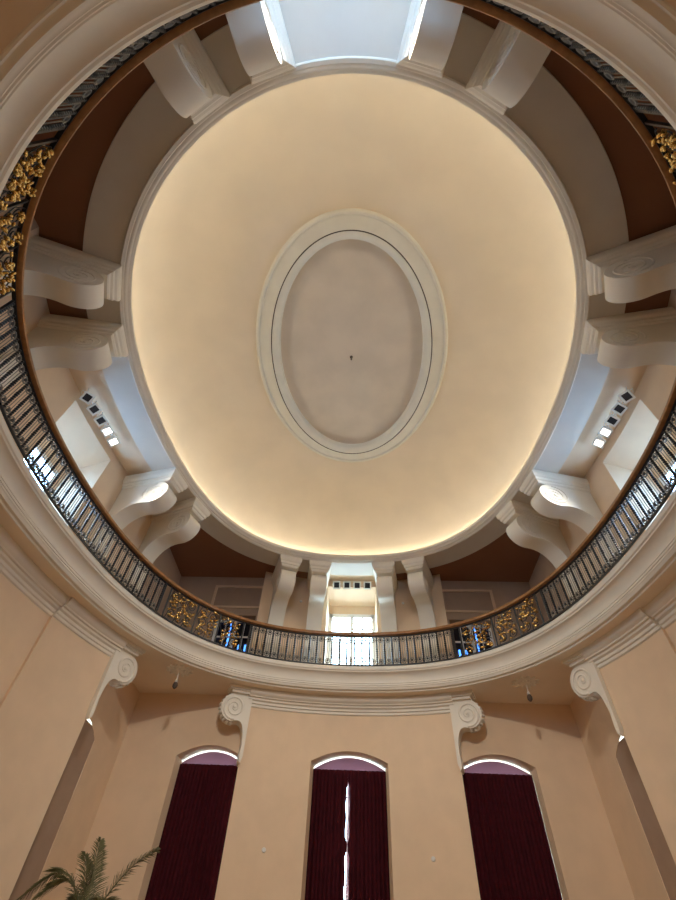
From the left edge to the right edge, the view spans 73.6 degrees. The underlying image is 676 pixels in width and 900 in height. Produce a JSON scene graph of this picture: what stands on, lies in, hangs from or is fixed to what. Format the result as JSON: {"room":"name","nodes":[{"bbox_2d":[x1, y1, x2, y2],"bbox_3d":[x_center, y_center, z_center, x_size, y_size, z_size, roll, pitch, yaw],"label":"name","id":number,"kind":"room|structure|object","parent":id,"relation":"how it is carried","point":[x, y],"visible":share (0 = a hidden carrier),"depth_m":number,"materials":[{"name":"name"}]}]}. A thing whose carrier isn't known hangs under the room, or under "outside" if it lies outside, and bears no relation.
{"room":"rotunda hall","nodes":[
{"label":"rotunda hall","id":0,"kind":"room"},
{"bbox_2d":[0,169,24,225],"bbox_3d":[-6.904,-5.430,7.324,0.001,4.120,3.770,0,-51,3],"label":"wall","id":1,"kind":"structure","parent":0,"point":[10,177],"depth_m":9.39,"materials":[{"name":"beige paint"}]},
{"bbox_2d":[0,219,38,242],"bbox_3d":[-6.831,-3.876,8.597,0.001,4.120,0.253,-7,-51,8],"label":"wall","id":2,"kind":"structure","parent":0,"point":[34,223],"depth_m":9.56,"materials":[{"name":"beige paint"}]},
{"bbox_2d":[0,572,49,702],"bbox_3d":[-7.650,4.202,6.903,0.242,7.950,5.484,-2,-51,5],"label":"wall","id":3,"kind":"structure","parent":0,"point":[22,622],"depth_m":10.28,"materials":[{"name":"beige paint"}]},
{"bbox_2d":[0,525,69,616],"bbox_3d":[-7.348,1.881,9.703,0.573,0.480,5.484,-2,-51,5],"label":"trim","id":4,"kind":"structure","parent":3,"relation":"attached to","point":[16,565],"depth_m":10.59,"materials":[{"name":"beige paint"}]},
{"bbox_2d":[0,614,53,707],"bbox_3d":[-7.253,6.300,8.609,0.089,7.950,0.001,-16,-53,15],"label":"wall","id":5,"kind":"structure","parent":0,"point":[49,619],"depth_m":10.34,"materials":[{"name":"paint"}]},
{"bbox_2d":[40,440,64,496],"bbox_3d":[-8.524,0.648,12.283,0.001,2.500,2.169,-4,-51,6],"label":"wall","id":6,"kind":"structure","parent":0,"point":[42,445],"depth_m":13.35,"materials":[{"name":"beige paint"}]},
{"bbox_2d":[27,445,57,494],"bbox_3d":[-8.550,0.745,12.169,0.100,2.200,1.869,-4,-51,6],"label":"window","id":7,"kind":"structure","parent":6,"relation":"in","point":[44,457],"depth_m":13.03,"materials":[{"name":"white glass"}]},
{"bbox_2d":[0,616,109,899],"bbox_3d":[-6.837,7.121,9.264,0.067,7.950,2.260,-15,-53,15],"label":"wall","id":8,"kind":"structure","parent":0,"point":[43,714],"depth_m":10.24,"materials":[{"name":"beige paint"}]},
{"bbox_2d":[53,597,127,656],"bbox_3d":[-6.522,4.793,12.057,0.416,0.480,2.353,-15,-53,15],"label":"trim","id":9,"kind":"structure","parent":8,"relation":"attached to","point":[72,614],"depth_m":11.98,"materials":[{"name":"beige paint"}]},
{"bbox_2d":[85,640,145,719],"bbox_3d":[-6.067,6.390,12.337,0.610,2.040,1.020,-22,-55,19],"label":"bracket","id":10,"kind":"object","parent":8,"relation":"attached to","point":[121,668],"visible":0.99,"depth_m":12.48,"materials":[{"name":"beige paint"}]},
{"bbox_2d":[0,0,675,692],"bbox_3d":[0.177,1.189,9.477,14.394,0.665,16.517,0,-51,3],"label":"trim","id":11,"kind":"structure","parent":8,"relation":"attached to","point":[67,41],"depth_m":9.35,"materials":[{"name":"beige paint"}]},
{"bbox_2d":[0,126,67,310],"bbox_3d":[-5.030,-3.446,6.987,0.292,0.984,3.338,31,-56,-21],"label":"railing panel","id":12,"kind":"object","parent":11,"relation":"on","point":[29,192],"visible":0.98,"depth_m":6.82,"materials":[{"name":"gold metal"}]},
{"bbox_2d":[0,302,166,611],"bbox_3d":[-6.003,0.995,10.686,0.894,0.984,8.802,-2,-51,4],"label":"balustrade","id":13,"kind":"object","parent":11,"relation":"on","point":[12,314],"visible":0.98,"depth_m":10.26,"materials":[{"name":"black metal"}]},
{"bbox_2d":[155,583,252,653],"bbox_3d":[-4.165,5.333,14.164,3.308,0.984,0.336,37,-58,-25],"label":"railing panel","id":14,"kind":"object","parent":11,"relation":"on","point":[174,599],"visible":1,"depth_m":14.16,"materials":[{"name":"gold metal"}]},
{"bbox_2d":[38,0,661,131],"bbox_3d":[0.020,-4.914,5.535,8.047,0.984,1.464,0,-51,3],"label":"balustrade","id":15,"kind":"object","parent":11,"relation":"on","point":[593,60],"visible":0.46,"depth_m":5.82,"materials":[{"name":"black"}]},
{"bbox_2d":[247,624,455,665],"bbox_3d":[0.409,6.426,14.841,6.647,0.984,0.733,0,-51,3],"label":"balustrade","id":16,"kind":"object","parent":11,"relation":"on","point":[303,637],"visible":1,"depth_m":14.88,"materials":[{"name":"black metal"}]},
{"bbox_2d":[450,589,551,658],"bbox_3d":[4.905,5.360,13.745,0.332,0.984,3.308,37,-58,-24],"label":"railing panel","id":17,"kind":"object","parent":11,"relation":"on","point":[523,614],"visible":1,"depth_m":13.73,"materials":[{"name":"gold metal"}]},
{"bbox_2d":[540,399,675,619],"bbox_3d":[6.449,1.036,10.116,0.894,0.984,8.802,2,-51,1],"label":"balustrade","id":18,"kind":"object","parent":11,"relation":"on","point":[606,526],"visible":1,"depth_m":10.71,"materials":[{"name":"black metal"}]},
{"bbox_2d":[11,0,675,635],"bbox_3d":[0.234,0.262,10.500,13.595,0.125,15.925,0,-51,3],"label":"handrail","id":19,"kind":"object","parent":18,"relation":"on","point":[514,21],"visible":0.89,"depth_m":7.11,"materials":[{"name":"brown wood"}]},
{"bbox_2d":[632,109,675,184],"bbox_3d":[5.168,-3.411,6.521,0.277,0.984,3.338,-32,-59,25],"label":"railing panel","id":20,"kind":"object","parent":11,"relation":"on","point":[660,138],"visible":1,"depth_m":6.19,"materials":[{"name":"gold metal"}]},
{"bbox_2d":[0,227,151,585],"bbox_3d":[-7.554,0.056,11.866,2.149,4.120,9.858,-2,-51,4],"label":"wall","id":21,"kind":"structure","parent":0,"point":[94,457],"depth_m":13.16,"materials":[{"name":"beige paint"}]},
{"bbox_2d":[83,0,628,575],"bbox_3d":[0.339,-1.425,12.752,13.495,0.280,16.270,0,-51,3],"label":"ceiling","id":22,"kind":"structure","parent":21,"relation":"attached to","point":[316,29],"depth_m":9.02,"materials":[{"name":"grey paint"}]},
{"bbox_2d":[30,682,139,899],"bbox_3d":[-7.011,9.152,10.942,0.450,7.950,3.590,0,-51,3],"label":"wall","id":23,"kind":"structure","parent":0,"point":[110,719],"depth_m":12.38,"materials":[{"name":"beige paint"}]},
{"bbox_2d":[9,720,93,899],"bbox_3d":[-7.097,8.851,9.980,0.505,5.660,1.979,0,-51,3],"label":"window","id":24,"kind":"structure","parent":23,"relation":"in","point":[36,858],"depth_m":10.85,"materials":[{"name":"white paint"}]},
{"bbox_2d":[69,368,151,474],"bbox_3d":[-7.607,-0.839,13.671,3.244,0.001,7.548,0,-51,3],"label":"wall","id":25,"kind":"structure","parent":0,"point":[127,452],"depth_m":13.54,"materials":[{"name":"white paint"}]},
{"bbox_2d":[79,388,94,404],"bbox_3d":[-7.028,-1.572,12.746,0.286,0.546,0.394,-23,-55,20],"label":"floodlight","id":26,"kind":"object","parent":25,"relation":"hanging from","point":[86,397],"visible":1,"depth_m":12.65,"materials":[{"name":"white metal"}]},
{"bbox_2d":[86,401,101,415],"bbox_3d":[-6.959,-1.267,13.007,0.284,0.541,0.377,-9,-52,10],"label":"floodlight","id":27,"kind":"object","parent":25,"relation":"hanging from","point":[93,408],"visible":0.96,"depth_m":12.89,"materials":[{"name":"white metal"}]},
{"bbox_2d":[93,412,107,426],"bbox_3d":[-6.898,-0.963,13.255,0.284,0.541,0.377,-6,-51,8],"label":"floodlight","id":28,"kind":"object","parent":25,"relation":"hanging from","point":[100,420],"visible":0.94,"depth_m":13.13,"materials":[{"name":"white metal"}]},
{"bbox_2d":[100,423,114,436],"bbox_3d":[-6.837,-0.659,13.502,0.284,0.541,0.377,-3,-51,5],"label":"floodlight","id":29,"kind":"object","parent":25,"relation":"hanging from","point":[106,430],"visible":0.94,"depth_m":13.38,"materials":[{"name":"white metal"}]},
{"bbox_2d":[107,433,119,446],"bbox_3d":[-6.776,-0.354,13.749,0.284,0.541,0.377,0,-51,2],"label":"floodlight","id":30,"kind":"object","parent":25,"relation":"hanging from","point":[112,441],"visible":0.96,"depth_m":13.62,"materials":[{"name":"white metal"}]},
{"bbox_2d":[19,14,227,318],"bbox_3d":[-5.396,-6.446,8.954,8.057,0.001,8.907,0,-51,3],"label":"ceiling","id":31,"kind":"structure","parent":0,"point":[60,215],"depth_m":9.36,"materials":[{"name":"paint"}]},
{"bbox_2d":[137,547,181,618],"bbox_3d":[-6.537,5.270,16.103,0.001,4.120,3.020,0,-51,3],"label":"wall","id":32,"kind":"structure","parent":0,"point":[165,562],"depth_m":16.94,"materials":[{"name":"beige paint"}]},
{"bbox_2d":[66,576,264,899],"bbox_3d":[-4.734,9.450,14.024,3.820,12.500,0.900,0,-51,3],"label":"wall","id":33,"kind":"structure","parent":0,"point":[164,730],"depth_m":13.58,"materials":[{"name":"beige paint"}]},
{"bbox_2d":[145,763,237,899],"bbox_3d":[-3.956,11.442,11.479,1.940,5.901,0.102,0,-51,3],"label":"curtain","id":34,"kind":"object","parent":33,"relation":"hanging from","point":[187,865],"visible":0.92,"depth_m":12.47,"materials":[{"name":"red fabric"}]},
{"bbox_2d":[182,752,236,765],"bbox_3d":[-3.839,9.565,13.910,1.920,0.495,0.001,0,-51,3],"label":"blind","id":35,"kind":"object","parent":33,"relation":"attached to","point":[214,758],"visible":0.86,"depth_m":13.94,"materials":[{"name":"purple"}]},
{"bbox_2d":[211,619,253,651],"bbox_3d":[-3.936,7.214,16.629,1.620,2.120,0.150,0,-51,3],"label":"window","id":36,"kind":"structure","parent":33,"relation":"in","point":[246,628],"depth_m":16.93,"materials":[{"name":"glass"}]},
{"bbox_2d":[211,585,262,608],"bbox_3d":[-3.946,5.762,17.742,1.930,0.980,0.080,0,-51,3],"label":"trim","id":37,"kind":"structure","parent":33,"relation":"attached to","point":[217,586],"depth_m":17.77,"materials":[{"name":"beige paint"}]},
{"bbox_2d":[214,588,261,605],"bbox_3d":[-3.935,5.781,17.757,1.750,0.820,0.032,0,-51,3],"label":"wall","id":38,"kind":"structure","parent":33,"relation":"attached to","point":[224,596],"depth_m":17.75,"materials":[{"name":"brown paint"}]},
{"bbox_2d":[170,528,307,577],"bbox_3d":[-5.042,3.883,17.430,8.057,0.001,7.960,0,-51,3],"label":"ceiling","id":39,"kind":"structure","parent":0,"point":[203,555],"depth_m":17.84,"materials":[{"name":"paint"}]},
{"bbox_2d":[0,0,675,704],"bbox_3d":[0.170,1.442,9.275,19.200,0.001,21.800,0,-51,3],"label":"ceiling","id":40,"kind":"structure","parent":0,"point":[554,686],"depth_m":13.39,"materials":[{"name":"paint"}]},
{"bbox_2d":[166,664,192,688],"bbox_3d":[-4.872,6.930,13.679,0.822,0.575,0.822,0,-51,3],"label":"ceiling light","id":41,"kind":"object","parent":40,"relation":"attached to","point":[177,670],"visible":1,"depth_m":13.77,"materials":[{"name":"beige paint"}]},
{"bbox_2d":[172,682,177,688],"bbox_3d":[-4.879,7.049,13.534,0.150,0.200,0.150,0,-51,3],"label":"bulb","id":42,"kind":"object","parent":41,"relation":"attached to","point":[175,684],"depth_m":13.49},
{"bbox_2d":[512,676,538,701],"bbox_3d":[5.592,7.104,13.313,0.822,0.575,0.822,0,-51,3],"label":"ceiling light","id":43,"kind":"object","parent":40,"relation":"attached to","point":[522,682],"visible":1,"depth_m":13.40,"materials":[{"name":"beige paint"}]},
{"bbox_2d":[527,694,532,701],"bbox_3d":[5.585,7.223,13.168,0.150,0.200,0.150,0,-51,3],"label":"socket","id":44,"kind":"object","parent":43,"relation":"attached to","point":[529,697],"depth_m":13.12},
{"bbox_2d":[215,707,480,899],"bbox_3d":[0.262,10.813,11.955,6.400,7.950,1.332,0,-51,3],"label":"wall","id":45,"kind":"structure","parent":0,"point":[427,813],"depth_m":12.55,"materials":[{"name":"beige paint"}]},
{"bbox_2d":[218,683,251,766],"bbox_3d":[-3.223,8.336,13.799,1.020,2.040,0.610,16,-52,-10],"label":"bracket","id":46,"kind":"object","parent":45,"relation":"attached to","point":[235,708],"visible":0.99,"depth_m":14.00,"materials":[{"name":"beige paint"}]},
{"bbox_2d":[305,769,347,899],"bbox_3d":[-0.332,11.556,11.409,1.072,5.921,0.102,0,-51,3],"label":"curtain","id":47,"kind":"object","parent":45,"relation":"hanging from","point":[327,844],"visible":1,"depth_m":12.47,"materials":[{"name":"red fabric"}]},
{"bbox_2d":[344,784,349,899],"bbox_3d":[0.264,11.613,12.062,2.170,5.800,0.100,0,-51,3],"label":"window","id":48,"kind":"structure","parent":45,"relation":"in","point":[348,805],"depth_m":12.51,"materials":[{"name":"white glass"}]},
{"bbox_2d":[314,758,383,771],"bbox_3d":[0.350,9.679,13.800,2.160,0.495,0.001,0,-51,3],"label":"window","id":49,"kind":"structure","parent":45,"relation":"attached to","point":[355,764],"depth_m":13.83,"materials":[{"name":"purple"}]},
{"bbox_2d":[249,687,452,715],"bbox_3d":[0.383,8.037,14.389,6.552,0.480,0.831,0,-51,3],"label":"trim","id":50,"kind":"structure","parent":45,"relation":"attached to","point":[428,704],"depth_m":14.46,"materials":[{"name":"beige paint"}]},
{"bbox_2d":[347,770,389,899],"bbox_3d":[0.770,11.559,11.359,1.134,5.921,0.102,0,-51,3],"label":"curtain","id":51,"kind":"object","parent":45,"relation":"hanging from","point":[367,846],"visible":1,"depth_m":12.44,"materials":[{"name":"red fabric"}]},
{"bbox_2d":[449,690,484,774],"bbox_3d":[3.918,8.360,13.472,1.020,2.040,0.610,-15,-53,15],"label":"bracket","id":52,"kind":"object","parent":45,"relation":"attached to","point":[467,715],"visible":1,"depth_m":13.67,"materials":[{"name":"beige paint"}]},
{"bbox_2d":[281,239,422,443],"bbox_3d":[0.434,-3.029,14.712,4.600,0.001,7.280,0,-51,3],"label":"ceiling","id":53,"kind":"structure","parent":0,"point":[351,297],"depth_m":14.36,"materials":[{"name":"paint"}]},
{"bbox_2d":[272,231,430,452],"bbox_3d":[0.432,-2.985,14.658,5.040,0.420,7.720,0,-51,3],"label":"trim","id":54,"kind":"structure","parent":53,"relation":"attached to","point":[413,403],"depth_m":14.25,"materials":[{"name":"white paint"}]},
{"bbox_2d":[271,230,431,453],"bbox_3d":[0.426,-2.886,14.539,5.100,0.090,7.780,0,-51,3],"label":"trim","id":55,"kind":"structure","parent":54,"relation":"attached to","point":[342,230],"depth_m":13.70,"materials":[{"name":"brown paint"}]},
{"bbox_2d":[251,572,452,664],"bbox_3d":[0.505,6.731,16.963,6.900,4.120,1.577,0,-51,3],"label":"wall","id":56,"kind":"structure","parent":0,"point":[407,617],"depth_m":17.15,"materials":[{"name":"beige paint"}]},
{"bbox_2d":[332,581,340,588],"bbox_3d":[-0.047,5.383,18.220,0.363,0.500,0.352,0,-51,3],"label":"floodlight","id":57,"kind":"object","parent":56,"relation":"attached to","point":[336,584],"visible":1,"depth_m":18.07,"materials":[{"name":"white metal"}]},
{"bbox_2d":[353,581,361,588],"bbox_3d":[0.770,5.385,18.182,0.363,0.500,0.352,0,-51,2],"label":"floodlight","id":58,"kind":"object","parent":56,"relation":"attached to","point":[356,584],"visible":1,"depth_m":18.04,"materials":[{"name":"white metal"}]},
{"bbox_2d":[364,582,371,589],"bbox_3d":[1.179,5.387,18.163,0.363,0.500,0.352,1,-51,2],"label":"floodlight","id":59,"kind":"object","parent":56,"relation":"attached to","point":[367,585],"visible":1,"depth_m":18.02,"materials":[{"name":"white metal"}]},
{"bbox_2d":[329,606,374,614],"bbox_3d":[0.518,7.471,17.305,1.962,3.370,0.001,0,-51,3],"label":"wall","id":60,"kind":"structure","parent":0,"point":[332,609],"depth_m":18.43,"materials":[{"name":"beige paint"}]},
{"bbox_2d":[326,614,375,664],"bbox_3d":[0.511,7.613,17.163,1.862,2.970,0.100,0,-51,3],"label":"window","id":61,"kind":"structure","parent":60,"relation":"in","point":[351,617],"depth_m":17.83,"materials":[{"name":"white paint"}]},
{"bbox_2d":[329,575,374,580],"bbox_3d":[0.591,5.857,18.779,4.073,0.001,2.899,0,-51,3],"label":"ceiling","id":62,"kind":"structure","parent":0,"point":[331,577],"depth_m":18.21,"materials":[{"name":"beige paint"}]},
{"bbox_2d":[342,581,350,588],"bbox_3d":[0.362,5.384,18.201,0.363,0.500,0.352,0,-51,3],"label":"floodlight","id":63,"kind":"object","parent":62,"relation":"hanging from","point":[346,584],"visible":1,"depth_m":18.06,"materials":[{"name":"white metal"}]},
{"bbox_2d":[132,74,575,554],"bbox_3d":[0.382,-2.213,13.718,12.329,2.295,15.078,0,-51,3],"label":"ceiling","id":64,"kind":"structure","parent":0,"point":[493,235],"depth_m":12.75,"materials":[{"name":"paint"}]},
{"bbox_2d":[256,208,447,461],"bbox_3d":[0.428,-2.924,14.585,6.080,0.210,8.760,0,-51,3],"label":"trim","id":65,"kind":"structure","parent":64,"relation":"attached to","point":[380,225],"depth_m":13.36,"materials":[{"name":"beige paint"}]},
{"bbox_2d":[119,56,589,563],"bbox_3d":[0.338,-1.436,12.775,12.111,0.430,14.872,0,-51,3],"label":"trim","id":66,"kind":"structure","parent":64,"relation":"attached to","point":[445,85],"depth_m":9.92,"materials":[{"name":"beige paint"}]},
{"bbox_2d":[396,532,539,581],"bbox_3d":[6.090,3.920,16.919,8.057,0.001,7.960,0,-51,3],"label":"ceiling","id":67,"kind":"structure","parent":0,"point":[501,560],"depth_m":17.36,"materials":[{"name":"paint"}]},
{"bbox_2d":[465,21,550,114],"bbox_3d":[2.987,-5.837,6.404,0.840,3.760,1.740,22,-53,-15],"label":"corbel","id":68,"kind":"object","parent":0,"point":[512,59],"visible":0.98,"depth_m":7.27,"materials":[{"name":"beige paint"}]},
{"bbox_2d":[441,581,634,899],"bbox_3d":[5.445,9.483,13.557,3.800,12.500,0.900,0,-51,3],"label":"wall","id":69,"kind":"structure","parent":0,"point":[544,741],"depth_m":13.17,"materials":[{"name":"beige paint"}]},
{"bbox_2d":[444,591,493,610],"bbox_3d":[5.006,5.810,17.347,1.750,0.820,0.032,0,-51,3],"label":"wall panel","id":70,"kind":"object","parent":69,"relation":"attached to","point":[454,600],"depth_m":17.34,"materials":[{"name":"brown paint"}]},
{"bbox_2d":[442,589,495,612],"bbox_3d":[5.015,5.792,17.331,1.930,0.980,0.080,0,-51,3],"label":"trim","id":71,"kind":"structure","parent":69,"relation":"attached to","point":[443,590],"depth_m":17.33,"materials":[{"name":"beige paint"}]},
{"bbox_2d":[453,625,494,656],"bbox_3d":[4.894,7.243,16.224,1.620,2.120,0.150,0,-51,3],"label":"window","id":72,"kind":"structure","parent":69,"relation":"in","point":[456,631],"depth_m":16.52,"materials":[{"name":"white paint"}]},
{"bbox_2d":[464,761,529,774],"bbox_3d":[4.672,9.593,13.520,2.080,0.495,0.001,0,-51,3],"label":"window","id":73,"kind":"structure","parent":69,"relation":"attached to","point":[492,767],"depth_m":13.56,"materials":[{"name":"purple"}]},
{"bbox_2d":[462,773,562,899],"bbox_3d":[4.561,11.463,11.096,2.072,5.921,0.102,0,-51,3],"label":"curtain","id":74,"kind":"object","parent":69,"relation":"hanging from","point":[513,856],"visible":0.96,"depth_m":12.21,"materials":[{"name":"red fabric"}]},
{"bbox_2d":[529,553,570,625],"bbox_3d":[7.448,5.316,15.462,0.001,4.120,3.020,0,-51,3],"label":"wall","id":75,"kind":"structure","parent":0,"point":[543,568],"depth_m":16.41,"materials":[{"name":"beige paint"}]},
{"bbox_2d":[462,6,675,312],"bbox_3d":[5.736,-6.409,8.444,8.057,0.001,8.907,0,-51,3],"label":"ceiling","id":76,"kind":"structure","parent":0,"point":[649,206],"depth_m":8.94,"materials":[{"name":"paint"}]},
{"bbox_2d":[558,365,646,477],"bbox_3d":[8.332,-0.786,12.941,3.244,0.001,7.548,0,-51,3],"label":"ceiling","id":77,"kind":"structure","parent":0,"point":[583,454],"depth_m":12.89,"materials":[{"name":"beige paint"}]},
{"bbox_2d":[591,433,605,448],"bbox_3d":[7.508,-0.307,13.094,0.284,0.541,0.377,0,-51,3],"label":"floodlight","id":78,"kind":"object","parent":77,"relation":"hanging from","point":[598,442],"visible":0.96,"depth_m":12.97,"materials":[{"name":"white metal"}]},
{"bbox_2d":[598,423,612,437],"bbox_3d":[7.548,-0.611,12.842,0.284,0.541,0.377,3,-51,0],"label":"floodlight","id":79,"kind":"object","parent":77,"relation":"hanging from","point":[605,431],"visible":0.93,"depth_m":12.72,"materials":[{"name":"white metal"}]},
{"bbox_2d":[604,412,620,426],"bbox_3d":[7.589,-0.915,12.591,0.284,0.541,0.377,6,-51,-3],"label":"floodlight","id":80,"kind":"object","parent":77,"relation":"hanging from","point":[612,420],"visible":0.93,"depth_m":12.47,"materials":[{"name":"white metal"}]},
{"bbox_2d":[611,400,627,415],"bbox_3d":[7.629,-1.219,12.338,0.284,0.541,0.377,10,-51,-5],"label":"floodlight","id":81,"kind":"object","parent":77,"relation":"hanging from","point":[619,408],"visible":0.94,"depth_m":12.22,"materials":[{"name":"white metal"}]},
{"bbox_2d":[618,387,635,403],"bbox_3d":[7.675,-1.524,12.072,0.286,0.546,0.394,23,-53,-15],"label":"floodlight","id":82,"kind":"object","parent":77,"relation":"hanging from","point":[626,396],"visible":1,"depth_m":11.97,"materials":[{"name":"white metal"}]},
{"bbox_2d":[559,289,675,602],"bbox_3d":[8.108,0.108,11.148,2.149,4.120,9.858,2,-51,1],"label":"wall","id":83,"kind":"structure","parent":0,"point":[622,452],"depth_m":12.74,"materials":[{"name":"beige paint"}]},
{"bbox_2d":[570,695,669,899],"bbox_3d":[7.423,9.200,10.280,0.450,7.950,3.590,0,-51,3],"label":"wall","id":84,"kind":"structure","parent":0,"point":[600,739],"depth_m":11.80,"materials":[{"name":"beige paint"}]},
{"bbox_2d":[616,737,675,899],"bbox_3d":[7.423,8.899,9.314,0.505,5.660,1.979,0,-51,3],"label":"window","id":85,"kind":"structure","parent":84,"relation":"in","point":[666,865],"depth_m":10.53,"materials":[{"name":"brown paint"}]},
{"bbox_2d":[580,307,675,368],"bbox_3d":[6.911,-1.749,9.575,1.940,3.760,0.840,-7,-51,8],"label":"corbel","id":86,"kind":"object","parent":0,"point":[647,337],"visible":1,"depth_m":10.30,"materials":[{"name":"beige paint"}]},
{"bbox_2d":[585,225,675,302],"bbox_3d":[6.446,-3.025,8.549,1.950,3.760,0.840,-16,-53,16],"label":"corbel","id":87,"kind":"object","parent":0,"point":[641,268],"visible":1,"depth_m":9.34,"materials":[{"name":"beige paint"}]},
{"bbox_2d":[599,629,675,863],"bbox_3d":[7.109,7.167,8.625,0.067,7.950,2.260,15,-52,-10],"label":"wall","id":88,"kind":"structure","parent":0,"point":[640,684],"depth_m":10.28,"materials":[{"name":"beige paint"}]},
{"bbox_2d":[561,651,624,736],"bbox_3d":[6.628,6.432,11.755,0.610,2.040,1.020,21,-53,-14],"label":"bracket","id":89,"kind":"object","parent":88,"relation":"attached to","point":[586,680],"visible":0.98,"depth_m":11.89,"materials":[{"name":"beige paint"}]},
{"bbox_2d":[580,608,660,668],"bbox_3d":[7.067,4.838,11.434,0.416,0.480,2.353,16,-52,-10],"label":"trim","id":90,"kind":"structure","parent":88,"relation":"attached to","point":[639,626],"depth_m":11.34,"materials":[{"name":"beige paint"}]},
{"bbox_2d":[653,446,675,497],"bbox_3d":[9.109,0.707,11.474,0.214,2.500,2.158,0,-51,3],"label":"wall","id":91,"kind":"structure","parent":0,"point":[672,448],"depth_m":12.61,"materials":[{"name":"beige paint"}]},
{"bbox_2d":[658,455,675,495],"bbox_3d":[9.123,0.803,11.359,0.100,2.200,1.869,5,-51,-1],"label":"window","id":92,"kind":"structure","parent":91,"relation":"in","point":[671,462],"depth_m":12.46,"materials":[{"name":"white glass"}]},
{"bbox_2d":[660,626,675,653],"bbox_3d":[7.469,6.349,7.934,0.089,7.950,0.001,16,-52,-10],"label":"wall","id":93,"kind":"structure","parent":0,"point":[664,631],"depth_m":10.36,"materials":[{"name":"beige paint"}]},
{"bbox_2d":[665,621,675,648],"bbox_3d":[7.722,4.252,6.198,0.242,7.950,5.484,3,-51,0],"label":"wall","id":94,"kind":"structure","parent":0,"point":[671,630],"depth_m":10.35,"materials":[{"name":"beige paint"}]},
{"bbox_2d":[643,579,675,629],"bbox_3d":[7.693,1.931,9.013,0.573,0.480,5.484,3,-51,0],"label":"trim","id":95,"kind":"structure","parent":94,"relation":"attached to","point":[662,608],"depth_m":10.44,"materials":[{"name":"beige paint"}]},
{"label":"floor","id":96,"kind":"structure","parent":0,"visible":0},
{"bbox_2d":[16,837,159,899],"bbox_3d":[-5.096,9.483,8.316,2.581,3.619,1.336,0,-51,3],"label":"potted palm","id":97,"kind":"object","parent":96,"relation":"on","point":[88,863],"visible":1,"depth_m":9.14,"materials":[{"name":"plant"}]},
{"label":"floor","id":98,"kind":"structure","parent":0,"visible":0},
{"bbox_2d":[0,235,121,308],"bbox_3d":[-6.116,-3.066,9.125,1.950,3.760,0.840,16,-52,-10],"label":"corbel","id":99,"kind":"object","parent":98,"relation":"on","point":[55,271],"visible":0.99,"depth_m":9.83,"materials":[{"name":"beige paint"}]},
{"bbox_2d":[0,313,128,388],"bbox_3d":[-6.494,-1.793,10.190,1.940,3.760,0.840,7,-51,-3],"label":"corbel","id":100,"kind":"object","parent":98,"relation":"on","point":[57,341],"visible":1,"depth_m":10.81,"materials":[{"name":"beige paint"}]},
{"bbox_2d":[87,467,187,564],"bbox_3d":[-6.033,2.201,13.452,1.880,3.760,0.840,-10,-52,11],"label":"corbel","id":101,"kind":"object","parent":98,"relation":"on","point":[152,492],"visible":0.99,"depth_m":14.01,"materials":[{"name":"beige paint"}]},
{"bbox_2d":[122,497,209,597],"bbox_3d":[-5.516,3.317,14.344,1.860,3.760,0.840,-18,-54,17],"label":"corbel","id":102,"kind":"object","parent":98,"relation":"on","point":[179,524],"visible":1,"depth_m":14.87,"materials":[{"name":"beige paint"}]},
{"bbox_2d":[131,29,229,123],"bbox_3d":[-2.849,-5.856,6.672,0.840,3.760,1.740,-22,-55,19],"label":"corbel","id":103,"kind":"object","parent":98,"relation":"on","point":[182,70],"visible":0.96,"depth_m":7.53,"materials":[{"name":"beige paint"}]},
{"bbox_2d":[225,0,295,83],"bbox_3d":[-1.456,-6.252,6.279,0.840,3.760,1.690,-11,-52,12],"label":"corbel","id":104,"kind":"object","parent":98,"relation":"on","point":[258,30],"visible":1,"depth_m":7.12,"materials":[{"name":"beige paint"}]},
{"bbox_2d":[263,554,301,657],"bbox_3d":[-2.068,5.760,16.185,0.840,3.760,1.610,15,-52,-10],"label":"corbel","id":105,"kind":"object","parent":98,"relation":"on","point":[283,578],"visible":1,"depth_m":16.67,"materials":[{"name":"beige paint"}]},
{"bbox_2d":[303,560,331,662],"bbox_3d":[-0.815,5.972,16.299,0.840,3.760,1.550,7,-51,-3],"label":"corbel","id":106,"kind":"object","parent":98,"relation":"on","point":[319,571],"visible":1,"depth_m":16.76,"materials":[{"name":"beige paint"}]},
{"bbox_2d":[372,561,398,663],"bbox_3d":[1.764,5.981,16.181,0.840,3.760,1.550,-6,-51,8],"label":"corbel","id":107,"kind":"object","parent":98,"relation":"on","point":[385,576],"visible":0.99,"depth_m":16.64,"materials":[{"name":"beige paint"}]},
{"bbox_2d":[402,556,440,661],"bbox_3d":[3.003,5.777,15.953,0.840,3.760,1.610,-15,-53,15],"label":"corbel","id":108,"kind":"object","parent":98,"relation":"on","point":[419,576],"visible":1,"depth_m":16.43,"materials":[{"name":"beige paint"}]},
{"bbox_2d":[396,0,463,77],"bbox_3d":[1.567,-6.242,6.140,0.840,3.760,1.690,12,-51,-7],"label":"corbel","id":109,"kind":"object","parent":98,"relation":"on","point":[431,26],"visible":0.99,"depth_m":6.97,"materials":[{"name":"beige paint"}]},
{"bbox_2d":[496,499,587,605],"bbox_3d":[6.284,3.356,13.803,1.860,3.760,0.840,18,-52,-12],"label":"corbel","id":110,"kind":"object","parent":98,"relation":"on","point":[527,528],"visible":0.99,"depth_m":14.33,"materials":[{"name":"beige paint"}]},
{"bbox_2d":[519,469,624,571],"bbox_3d":[6.724,2.243,12.867,1.880,3.760,0.840,11,-51,-6],"label":"corbel","id":111,"kind":"object","parent":98,"relation":"on","point":[556,495],"visible":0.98,"depth_m":13.44,"materials":[{"name":"beige paint"}]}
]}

